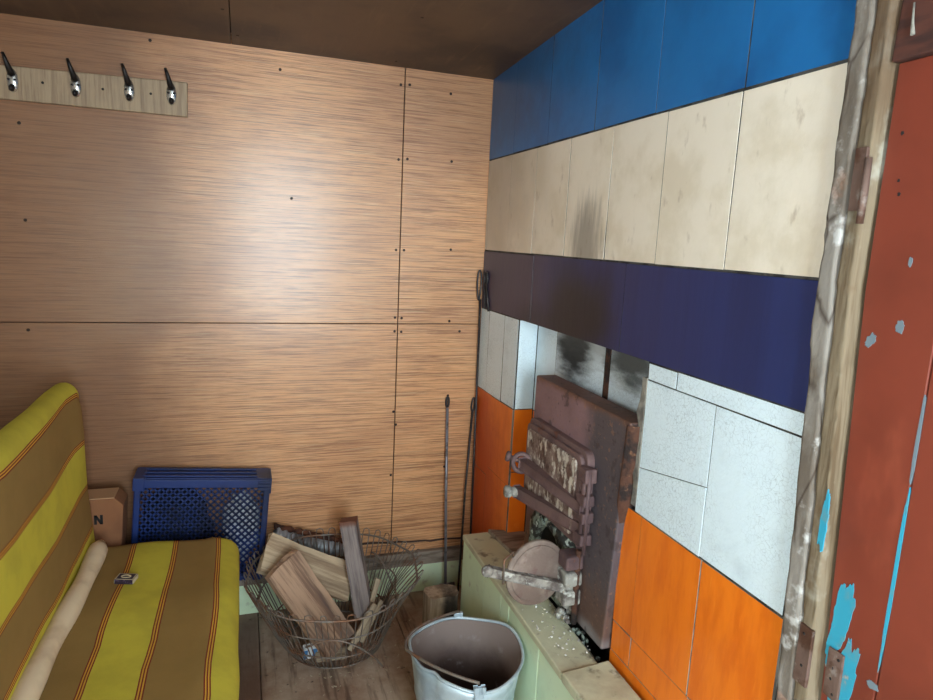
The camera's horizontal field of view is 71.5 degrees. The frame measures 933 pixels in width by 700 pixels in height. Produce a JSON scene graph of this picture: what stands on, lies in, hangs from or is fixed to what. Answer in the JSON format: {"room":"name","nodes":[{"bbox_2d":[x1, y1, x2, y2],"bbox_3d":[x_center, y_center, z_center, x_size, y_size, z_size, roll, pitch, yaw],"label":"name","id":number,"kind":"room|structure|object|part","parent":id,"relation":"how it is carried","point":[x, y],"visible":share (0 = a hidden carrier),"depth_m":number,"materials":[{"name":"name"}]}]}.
{"room":"cabin stove room","nodes":[
{"label":"cabin stove room","id":0,"kind":"room"},
{"bbox_2d":[0,1,493,563],"bbox_3d":[-0.686,-0.129,2.515,2.400,2.450,0.162,-1,10,-19],"label":"wall","id":1,"kind":"structure","parent":0,"point":[280,274],"depth_m":2.37,"materials":[{"name":"brown wood"}]},
{"bbox_2d":[0,52,187,117],"bbox_3d":[-1.268,-0.856,2.064,0.699,0.144,0.055,-1,10,-19],"label":"coat rack","id":2,"kind":"object","parent":1,"relation":"attached to","point":[126,93],"visible":1,"depth_m":2.10,"materials":[{"name":"grey wood"}]},
{"bbox_2d":[239,545,463,614],"bbox_3d":[-0.867,0.954,2.553,1.865,0.187,0.031,-1,10,-19],"label":"baseboard","id":3,"kind":"structure","parent":1,"relation":"attached to","point":[432,559],"depth_m":2.76,"materials":[{"name":"green paint"}]},
{"bbox_2d":[362,537,460,544],"bbox_3d":[-0.372,0.800,2.705,0.781,0.057,0.009,-1,10,-19],"label":"cable","id":4,"kind":"object","parent":1,"relation":"attached to","point":[452,537],"visible":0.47,"depth_m":2.76,"materials":[{"name":"brown plastic"}]},
{"bbox_2d":[0,0,601,79],"bbox_3d":[-0.040,-0.824,0.536,2.250,0.201,3.800,-1,10,-19],"label":"ceiling","id":5,"kind":"structure","parent":0,"point":[484,39],"depth_m":2.00,"materials":[{"name":"brown wood"}]},
{"bbox_2d":[238,585,460,699],"bbox_3d":[-0.203,1.401,0.840,2.600,0.060,4.200,-1,10,-19],"label":"floor","id":6,"kind":"structure","parent":0,"point":[263,661],"depth_m":2.27,"materials":[{"name":"brown wood"}]},
{"bbox_2d":[0,382,239,699],"bbox_3d":[-0.732,0.780,1.148,0.618,1.011,2.608,-1,10,-19],"label":"sofa","id":7,"kind":"object","parent":6,"relation":"on","point":[172,633],"visible":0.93,"depth_m":1.65,"materials":[{"name":"fabric"}]},
{"bbox_3d":[-0.911,0.674,0.979,0.172,0.764,2.385,-1,10,-19],"label":"backrest","id":8,"kind":"part","parent":7,"relation":"part of","materials":[{"name":"fabric"}]},
{"bbox_2d":[10,540,107,699],"bbox_3d":[-0.999,0.717,1.550,0.065,0.062,1.101,0,10,-18],"label":"roll","id":9,"kind":"object","parent":7,"relation":"on","point":[33,680],"visible":0.98,"depth_m":1.61,"materials":[{"name":"beige fabric"}]},
{"bbox_2d":[88,487,127,546],"bbox_3d":[-1.293,0.677,2.208,0.248,0.389,0.102,-1,10,-19],"label":"cardboard box","id":10,"kind":"object","parent":7,"relation":"on","point":[108,506],"visible":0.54,"depth_m":2.17,"materials":[{"name":"brown cardboard"}]},
{"bbox_2d":[114,573,137,583],"bbox_3d":[-0.998,0.670,1.901,0.054,0.017,0.037,4,10,-5],"label":"matchbox","id":11,"kind":"object","parent":7,"relation":"on","point":[122,578],"visible":1,"depth_m":1.89,"materials":[{"name":"beige"}]},
{"bbox_3d":[-0.647,1.040,1.117,0.484,0.427,2.405,-1,10,-19],"label":"seat","id":12,"kind":"part","parent":7,"relation":"part of","materials":[{"name":"fabric"}]},
{"bbox_2d":[131,467,271,580],"bbox_3d":[-0.968,0.640,2.378,0.484,0.433,0.128,0,10,-19],"label":"plastic crate","id":13,"kind":"object","parent":6,"relation":"on","point":[144,478],"visible":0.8,"depth_m":2.32,"materials":[{"name":"blue plastic"}]},
{"bbox_2d":[140,488,213,541],"bbox_3d":[-1.048,0.639,2.354,0.250,0.352,0.088,-1,10,-19],"label":"cloth","id":14,"kind":"object","parent":13,"relation":"in","point":[161,491],"visible":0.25,"depth_m":2.31,"materials":[{"name":"fabric"}]},
{"bbox_3d":[-0.953,0.658,2.327,0.420,0.352,0.005,4,9,-20],"label":"lattice panel","id":15,"kind":"part","parent":13,"relation":"part of","materials":[{"name":"blue plastic"}]},
{"bbox_2d":[223,490,260,561],"bbox_3d":[-0.845,0.669,2.432,0.137,0.296,0.086,-1,10,-19],"label":"plastic bag","id":16,"kind":"object","parent":13,"relation":"in","point":[244,491],"visible":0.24,"depth_m":2.41,"materials":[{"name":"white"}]},
{"bbox_2d":[242,527,423,668],"bbox_3d":[-0.471,0.914,2.306,0.617,0.374,0.564,-1,10,-19],"label":"wire basket","id":17,"kind":"object","parent":6,"relation":"on","point":[385,624],"visible":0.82,"depth_m":2.23,"materials":[{"name":"grey metal"}]},
{"bbox_3d":[-0.740,0.842,2.278,0.031,0.165,0.135,2,10,-5],"label":"wire handle","id":18,"kind":"part","parent":17,"relation":"part of","materials":[{"name":"grey metal"}]},
{"bbox_2d":[256,533,349,601],"bbox_3d":[-0.574,0.796,2.364,0.380,0.288,0.108,-2,11,-25],"label":"plank","id":19,"kind":"object","parent":17,"relation":"in","point":[331,571],"visible":0.62,"depth_m":2.37,"materials":[{"name":"beige wood"}]},
{"bbox_2d":[273,523,344,556],"bbox_3d":[-0.615,0.753,2.569,0.308,0.169,0.067,-1,10,-19],"label":"hose","id":20,"kind":"object","parent":17,"relation":"in","point":[285,531],"visible":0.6,"depth_m":2.55,"materials":[{"name":"grey metal"}]},
{"bbox_2d":[265,549,353,662],"bbox_3d":[-0.538,0.890,2.254,0.308,0.386,0.113,1,10,-12],"label":"plank","id":21,"kind":"object","parent":17,"relation":"in","point":[293,581],"visible":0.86,"depth_m":2.23,"materials":[{"name":"brown wood"}]},
{"bbox_2d":[302,643,317,659],"bbox_3d":[-0.551,1.066,2.296,0.056,0.053,0.035,-2,11,-26],"label":"packet","id":22,"kind":"object","parent":17,"relation":"in","point":[305,650],"visible":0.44,"depth_m":2.28,"materials":[{"name":"white"}]},
{"bbox_2d":[315,646,346,661],"bbox_3d":[-0.480,1.078,2.295,0.107,0.028,0.043,0,10,-14],"label":"plank","id":23,"kind":"object","parent":17,"relation":"in","point":[343,648],"visible":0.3,"depth_m":2.29,"materials":[{"name":"brown wood"}]},
{"bbox_3d":[-0.384,0.982,2.075,0.256,0.150,0.040,-1,10,-19],"label":"wire handle","id":24,"kind":"part","parent":17,"relation":"part of","materials":[{"name":"grey metal"}]},
{"bbox_2d":[339,516,370,617],"bbox_3d":[-0.405,0.803,2.394,0.131,0.381,0.060,3,10,3],"label":"plank","id":25,"kind":"object","parent":17,"relation":"in","point":[357,574],"visible":0.92,"depth_m":2.37,"materials":[{"name":"brown wood"}]},
{"bbox_2d":[347,602,377,651],"bbox_3d":[-0.377,1.002,2.346,0.117,0.167,0.019,-4,12,-33],"label":"stick","id":26,"kind":"object","parent":17,"relation":"in","point":[373,606],"visible":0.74,"depth_m":2.34,"materials":[{"name":"brown wood"}]},
{"bbox_2d":[358,578,380,641],"bbox_3d":[-0.361,0.964,2.404,0.025,0.217,0.120,8,11,29],"label":"stick","id":27,"kind":"object","parent":17,"relation":"in","point":[376,583],"visible":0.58,"depth_m":2.41,"materials":[{"name":"beige wood"}]},
{"bbox_2d":[363,599,383,642],"bbox_3d":[-0.353,1.004,2.404,0.103,0.142,0.018,-6,13,-42],"label":"stick","id":28,"kind":"object","parent":17,"relation":"in","point":[380,602],"visible":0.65,"depth_m":2.40,"materials":[{"name":"brown wood"}]},
{"bbox_3d":[-0.321,0.845,2.493,0.140,0.102,0.014,12,13,43],"label":"wire handle","id":29,"kind":"part","parent":17,"relation":"part of","materials":[{"name":"grey metal"}]},
{"bbox_2d":[275,619,410,695],"bbox_3d":[-0.353,1.111,2.320,0.354,0.002,0.604,10,12,36],"label":"chips","id":30,"kind":"object","parent":6,"relation":"on","point":[410,619],"visible":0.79,"depth_m":2.24,"materials":[{"name":"brown wood"}]},
{"bbox_2d":[422,584,457,625],"bbox_3d":[-0.101,1.003,2.466,0.127,0.192,0.093,-1,10,-19],"label":"log","id":31,"kind":"object","parent":6,"relation":"on","point":[440,599],"visible":0.58,"depth_m":2.42,"materials":[{"name":"brown wood"}]},
{"bbox_2d":[440,396,454,585],"bbox_3d":[-0.062,0.624,2.708,0.068,0.861,0.128,-1,10,-19],"label":"poker","id":32,"kind":"object","parent":6,"relation":"on","point":[447,397],"visible":0.66,"depth_m":2.72,"materials":[{"name":"metal"}]},
{"bbox_3d":[-0.085,0.623,2.728,0.013,0.766,0.077,-2,11,-24],"label":"rod","id":33,"kind":"part","parent":32,"relation":"part of","materials":[{"name":"metal"}]},
{"bbox_2d":[404,610,523,699],"bbox_3d":[-0.007,1.014,1.910,0.352,0.366,0.328,10,12,38],"label":"bucket","id":34,"kind":"object","parent":6,"relation":"on","point":[458,656],"visible":1,"depth_m":2.00,"materials":[{"name":"metal"}]},
{"bbox_3d":[-0.086,0.844,1.859,0.189,0.022,0.345,1,10,-11],"label":"handle","id":35,"kind":"part","parent":34,"relation":"part of","materials":[{"name":"metal"}]},
{"bbox_2d":[457,397,474,591],"bbox_3d":[-0.004,0.621,2.768,0.018,0.851,0.079,8,11,26],"label":"poker","id":36,"kind":"object","parent":6,"relation":"on","point":[473,398],"visible":0.97,"depth_m":2.76,"materials":[{"name":"black metal"}]},
{"bbox_2d":[460,529,640,699],"bbox_3d":[0.320,1.017,1.817,0.238,0.423,1.496,-1,10,-19],"label":"ledge","id":37,"kind":"object","parent":6,"relation":"on","point":[545,674],"visible":0.59,"depth_m":1.89,"materials":[{"name":"green paint"}]},
{"bbox_2d":[522,603,589,655],"bbox_3d":[0.232,0.790,1.941,0.111,0.005,0.404,-1,10,-19],"label":"crumbs","id":38,"kind":"object","parent":37,"relation":"on","point":[537,627],"visible":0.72,"depth_m":1.86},
{"bbox_2d":[481,375,639,648],"bbox_3d":[0.196,0.457,1.884,0.371,0.662,0.589,-1,10,-19],"label":"stove","id":39,"kind":"object","parent":37,"relation":"on","point":[577,465],"visible":0.94,"depth_m":1.82,"materials":[{"name":"metal"}]},
{"bbox_3d":[0.057,0.605,1.773,0.032,0.032,0.018,2,10,-2],"label":"handle","id":40,"kind":"part","parent":39,"relation":"part of","materials":[{"name":"metal"}]},
{"bbox_3d":[0.153,0.346,2.091,0.058,0.039,0.033,4,10,5],"label":"handle knob","id":41,"kind":"part","parent":39,"relation":"part of","materials":[{"name":"metal"}]},
{"bbox_3d":[0.197,0.633,1.845,0.192,0.192,0.026,-2,11,-25],"label":"ash door","id":42,"kind":"part","parent":39,"relation":"part of","materials":[{"name":"metal"}]},
{"bbox_3d":[0.249,0.388,1.965,0.007,0.225,0.325,-1,10,-19],"label":"mottled panel","id":43,"kind":"part","parent":39,"relation":"part of","materials":[{"name":"metal"}]},
{"bbox_3d":[0.259,0.641,2.013,0.032,0.236,0.300,-1,10,-19],"label":"ash opening frame","id":44,"kind":"part","parent":39,"relation":"part of","materials":[{"name":"metal"}]},
{"bbox_3d":[0.258,0.389,1.969,0.014,0.258,0.364,-1,10,-19],"label":"fire door","id":45,"kind":"part","parent":39,"relation":"part of","materials":[{"name":"metal"}]},
{"bbox_3d":[0.276,0.387,1.972,0.026,0.282,0.388,-1,10,-19],"label":"door frame","id":46,"kind":"part","parent":39,"relation":"part of","materials":[{"name":"metal"}]},
{"bbox_2d":[472,0,856,699],"bbox_3d":[0.488,-0.003,1.958,0.342,2.400,1.675,-1,10,-19],"label":"wall","id":47,"kind":"structure","parent":0,"point":[661,172],"depth_m":1.46,"materials":[{"name":"tile"}]},
{"bbox_2d":[484,271,488,311],"bbox_3d":[0.082,-0.236,2.600,0.008,0.159,0.070,-1,10,-19],"label":"wire hook","id":48,"kind":"object","parent":47,"relation":"attached to","point":[486,274],"visible":1,"depth_m":2.60,"materials":[{"name":"black metal"}]},
{"bbox_2d":[469,270,481,533],"bbox_3d":[0.028,0.358,2.731,0.025,1.383,0.044,-1,10,-19],"label":"poker","id":49,"kind":"object","parent":48,"relation":"hanging from","point":[479,271],"visible":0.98,"depth_m":2.71,"materials":[{"name":"black metal"}]},
{"bbox_3d":[1.080,0.326,0.245,0.340,2.420,2.040,-1,10,-19],"label":"wall","id":50,"kind":"structure","parent":0,"visible":0},
{"bbox_2d":[776,0,877,699],"bbox_3d":[0.690,0.217,1.135,0.219,2.260,0.099,-1,10,-19],"label":"trim","id":51,"kind":"structure","parent":50,"relation":"attached to","point":[822,326],"depth_m":1.08,"materials":[{"name":"grey paint"}]},
{"bbox_2d":[794,0,902,699],"bbox_3d":[0.694,0.398,1.134,0.216,1.905,0.094,-1,10,-19],"label":"trim","id":52,"kind":"structure","parent":50,"relation":"attached to","point":[882,73],"depth_m":1.05,"materials":[{"name":"brown wood"}]},
{"bbox_2d":[793,55,932,699],"bbox_3d":[0.751,0.525,0.719,0.068,1.790,0.937,-1,10,-19],"label":"door","id":53,"kind":"structure","parent":50,"relation":"in","point":[879,644],"depth_m":0.99,"materials":[{"name":"red paint"}]},
{"bbox_2d":[892,0,932,62],"bbox_3d":[0.829,-0.402,0.513,0.070,0.112,0.995,-1,10,-19],"label":"trim","id":54,"kind":"structure","parent":50,"relation":"attached to","point":[914,37],"depth_m":0.94,"materials":[{"name":"brown wood"}]}
]}

